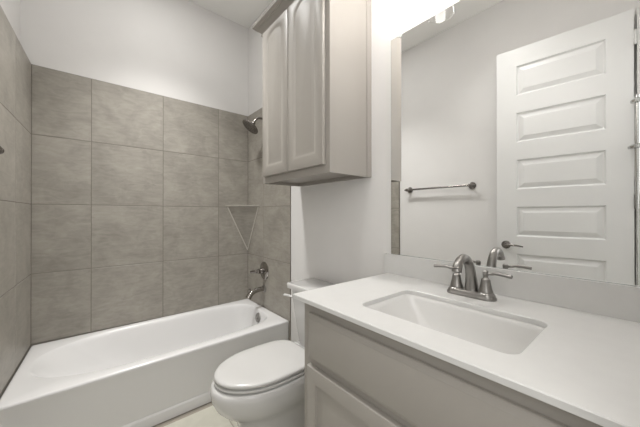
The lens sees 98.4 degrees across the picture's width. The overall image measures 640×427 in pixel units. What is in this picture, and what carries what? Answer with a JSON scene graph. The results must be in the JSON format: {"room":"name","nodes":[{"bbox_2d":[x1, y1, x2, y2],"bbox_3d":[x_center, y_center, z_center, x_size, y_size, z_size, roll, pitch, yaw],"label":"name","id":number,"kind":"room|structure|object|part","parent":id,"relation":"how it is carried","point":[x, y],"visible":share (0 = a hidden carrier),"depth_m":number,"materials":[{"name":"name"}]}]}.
{"room":"bathroom","nodes":[
{"label":"bathroom","id":0,"kind":"room"},
{"bbox_2d":[0,0,30,397],"bbox_3d":[-1.115,-0.323,0.724,0.191,3.090,2.880,0,0,-40],"label":"wall","id":1,"kind":"structure","parent":0,"point":[15,66],"depth_m":1.49,"materials":[{"name":"grey tile"}]},
{"bbox_2d":[20,0,247,347],"bbox_3d":[-1.364,-0.319,2.309,1.830,3.090,0.120,0,0,-40],"label":"wall","id":2,"kind":"structure","parent":0,"point":[139,136],"depth_m":2.15,"materials":[{"name":"grey tile"}]},
{"bbox_2d":[152,401,237,426],"bbox_3d":[0.459,1.272,0.634,4.309,0.100,5.019,0,0,-40],"label":"floor","id":3,"kind":"structure","parent":0,"point":[206,415],"depth_m":1.64,"materials":[{"name":"beige tile"}]},
{"bbox_2d":[0,299,288,426],"bbox_3d":[-1.075,1.034,1.980,1.536,0.382,0.746,0,0,-40],"label":"bathtub","id":4,"kind":"object","parent":3,"relation":"on","point":[149,373],"visible":0.87,"depth_m":1.70,"materials":[{"name":"white ceramic"}]},
{"bbox_2d":[210,278,334,426],"bbox_3d":[-0.217,0.835,1.539,0.762,0.779,0.420,0,0,-40],"label":"toilet","id":5,"kind":"object","parent":3,"relation":"on","point":[263,385],"visible":0.7,"depth_m":1.37,"materials":[{"name":"white ceramic"}]},
{"bbox_3d":[-0.299,0.816,1.462,0.506,0.019,0.369,0,0,-40],"label":"seat","id":6,"kind":"part","parent":5,"relation":"part of","materials":[{"name":"white plastic"}]},
{"bbox_3d":[-0.297,0.792,1.462,0.507,0.030,0.367,0,0,-40],"label":"lid","id":7,"kind":"part","parent":5,"relation":"part of","materials":[{"name":"white plastic"}]},
{"bbox_3d":[-0.001,0.651,1.708,0.194,0.342,0.360,0,0,-40],"label":"tank","id":8,"kind":"part","parent":5,"relation":"part of","materials":[{"name":"white ceramic"}]},
{"bbox_3d":[-0.006,0.463,1.705,0.226,0.035,0.404,0,0,-40],"label":"tank lid","id":9,"kind":"part","parent":5,"relation":"part of","materials":[{"name":"white ceramic"}]},
{"bbox_2d":[305,303,602,426],"bbox_3d":[0.437,0.774,0.899,0.602,0.897,0.879,0,0,-40],"label":"vanity cabinet","id":10,"kind":"object","parent":3,"relation":"on","point":[356,375],"visible":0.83,"depth_m":0.73,"materials":[{"name":"beige paint"}]},
{"bbox_3d":[0.092,0.826,0.860,0.020,0.543,0.421,0,0,-40],"label":"door","id":11,"kind":"part","parent":10,"relation":"part of","materials":[{"name":"beige paint"}]},
{"bbox_2d":[293,273,639,426],"bbox_3d":[0.423,0.317,0.908,0.614,0.016,0.919,0,0,-40],"label":"countertop","id":12,"kind":"structure","parent":10,"relation":"on","point":[585,365],"depth_m":0.65,"materials":[{"name":"white stone"}]},
{"bbox_2d":[366,294,544,353],"bbox_3d":[0.392,0.394,0.862,0.358,0.136,0.515,0,0,-40],"label":"sink","id":13,"kind":"object","parent":12,"relation":"in","point":[498,333],"visible":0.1,"depth_m":0.95,"materials":[{"name":"white ceramic"}]},
{"bbox_2d":[434,254,512,301],"bbox_3d":[0.558,0.229,1.034,0.188,0.162,0.214,0,0,1],"label":"faucet","id":14,"kind":"object","parent":12,"relation":"on","point":[471,289],"visible":1,"depth_m":1.01,"materials":[{"name":"silver metal"}]},
{"bbox_3d":[0.502,0.214,1.111,0.087,0.017,0.013,0,0,41],"label":"lever","id":15,"kind":"part","parent":14,"relation":"part of","materials":[{"name":"silver metal"}]},
{"bbox_3d":[0.535,0.250,1.082,0.053,0.089,0.053,0,0,-40],"label":"handle","id":16,"kind":"part","parent":14,"relation":"part of","materials":[{"name":"silver metal"}]},
{"bbox_3d":[0.530,0.222,1.010,0.166,0.149,0.052,0,0,-40],"label":"spout","id":17,"kind":"part","parent":14,"relation":"part of","materials":[{"name":"silver metal"}]},
{"bbox_3d":[0.568,0.299,1.042,0.062,0.021,0.172,0,0,-40],"label":"plate","id":18,"kind":"part","parent":14,"relation":"part of","materials":[{"name":"silver metal"}]},
{"bbox_3d":[0.601,0.250,1.002,0.053,0.089,0.053,0,0,-40],"label":"handle","id":19,"kind":"part","parent":14,"relation":"part of","materials":[{"name":"silver metal"}]},
{"bbox_3d":[0.623,0.214,0.965,0.013,0.017,0.087,0,0,-30],"label":"lever","id":20,"kind":"part","parent":14,"relation":"part of","materials":[{"name":"silver metal"}]},
{"bbox_2d":[187,0,271,27],"bbox_3d":[-0.484,-1.917,1.250,1.830,0.100,2.880,0,0,-40],"label":"ceiling","id":21,"kind":"structure","parent":0,"point":[244,13],"depth_m":2.51,"materials":[{"name":"paint"}]},
{"bbox_2d":[248,0,459,341],"bbox_3d":[0.171,-0.320,1.788,0.130,3.090,2.880,0,0,-40],"label":"wall","id":22,"kind":"structure","parent":0,"point":[339,232],"depth_m":1.83,"materials":[{"name":"white paint"}]},
{"bbox_2d":[226,205,258,249],"bbox_3d":[-0.730,0.149,2.601,0.225,0.456,0.242,0,0,-40],"label":"corner shelf","id":23,"kind":"object","parent":22,"relation":"attached to","point":[243,216],"visible":1,"depth_m":2.65,"materials":[{"name":"beige tile"}]},
{"bbox_2d":[243,117,262,133],"bbox_3d":[-0.575,-0.777,2.425,0.209,0.154,0.159,0,0,-40],"label":"showerhead","id":24,"kind":"object","parent":22,"relation":"attached to","point":[250,126],"visible":0.85,"depth_m":2.39,"materials":[{"name":"silver metal"}]},
{"bbox_2d":[246,285,265,299],"bbox_3d":[-0.570,0.698,2.438,0.180,0.104,0.064,0,0,-40],"label":"tub spout","id":25,"kind":"object","parent":22,"relation":"attached to","point":[251,293],"visible":1,"depth_m":2.42,"materials":[{"name":"silver metal"}]},
{"bbox_2d":[250,262,268,279],"bbox_3d":[-0.545,0.515,2.459,0.116,0.160,0.160,0,0,-40],"label":"shower valve","id":26,"kind":"object","parent":22,"relation":"attached to","point":[264,270],"visible":1,"depth_m":2.46,"materials":[{"name":"silver metal"}]},
{"bbox_3d":[-0.559,0.515,2.465,0.128,0.056,0.068,0,0,-16],"label":"lever handle","id":27,"kind":"part","parent":26,"relation":"part of","materials":[{"name":"silver metal"}]},
{"bbox_2d":[252,0,371,186],"bbox_3d":[-0.072,-0.743,1.706,0.367,1.078,0.795,0,0,-40],"label":"upper cabinet","id":28,"kind":"object","parent":22,"relation":"attached to","point":[317,54],"visible":1,"depth_m":1.50,"materials":[{"name":"beige paint"}]},
{"bbox_3d":[-0.072,-1.245,1.707,0.367,0.074,0.795,0,0,-40],"label":"crown molding","id":29,"kind":"part","parent":28,"relation":"part of","materials":[{"name":"beige paint"}]},
{"bbox_3d":[-0.281,-0.725,1.742,0.020,0.961,0.308,0,0,-40],"label":"door","id":30,"kind":"part","parent":28,"relation":"part of","materials":[{"name":"beige paint"}]},
{"bbox_3d":[-0.162,-0.717,1.631,0.019,1.027,0.683,0,0,-40],"label":"frame","id":31,"kind":"part","parent":28,"relation":"part of","materials":[{"name":"beige paint"}]},
{"bbox_3d":[-0.080,-0.726,1.498,0.020,0.961,0.313,0,0,-40],"label":"door","id":32,"kind":"part","parent":28,"relation":"part of","materials":[{"name":"beige paint"}]},
{"bbox_2d":[384,253,639,322],"bbox_3d":[0.645,0.260,1.106,0.020,0.099,0.941,0,0,-40],"label":"backsplash","id":33,"kind":"structure","parent":22,"relation":"attached to","point":[619,301],"depth_m":0.94,"materials":[{"name":"white stone"}]},
{"bbox_2d":[391,0,639,286],"bbox_3d":[0.657,-0.356,1.098,0.016,1.134,0.900,0,0,-40],"label":"mirror","id":34,"kind":"object","parent":22,"relation":"attached to","point":[515,124],"visible":1,"depth_m":1.01,"materials":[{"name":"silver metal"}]}
]}

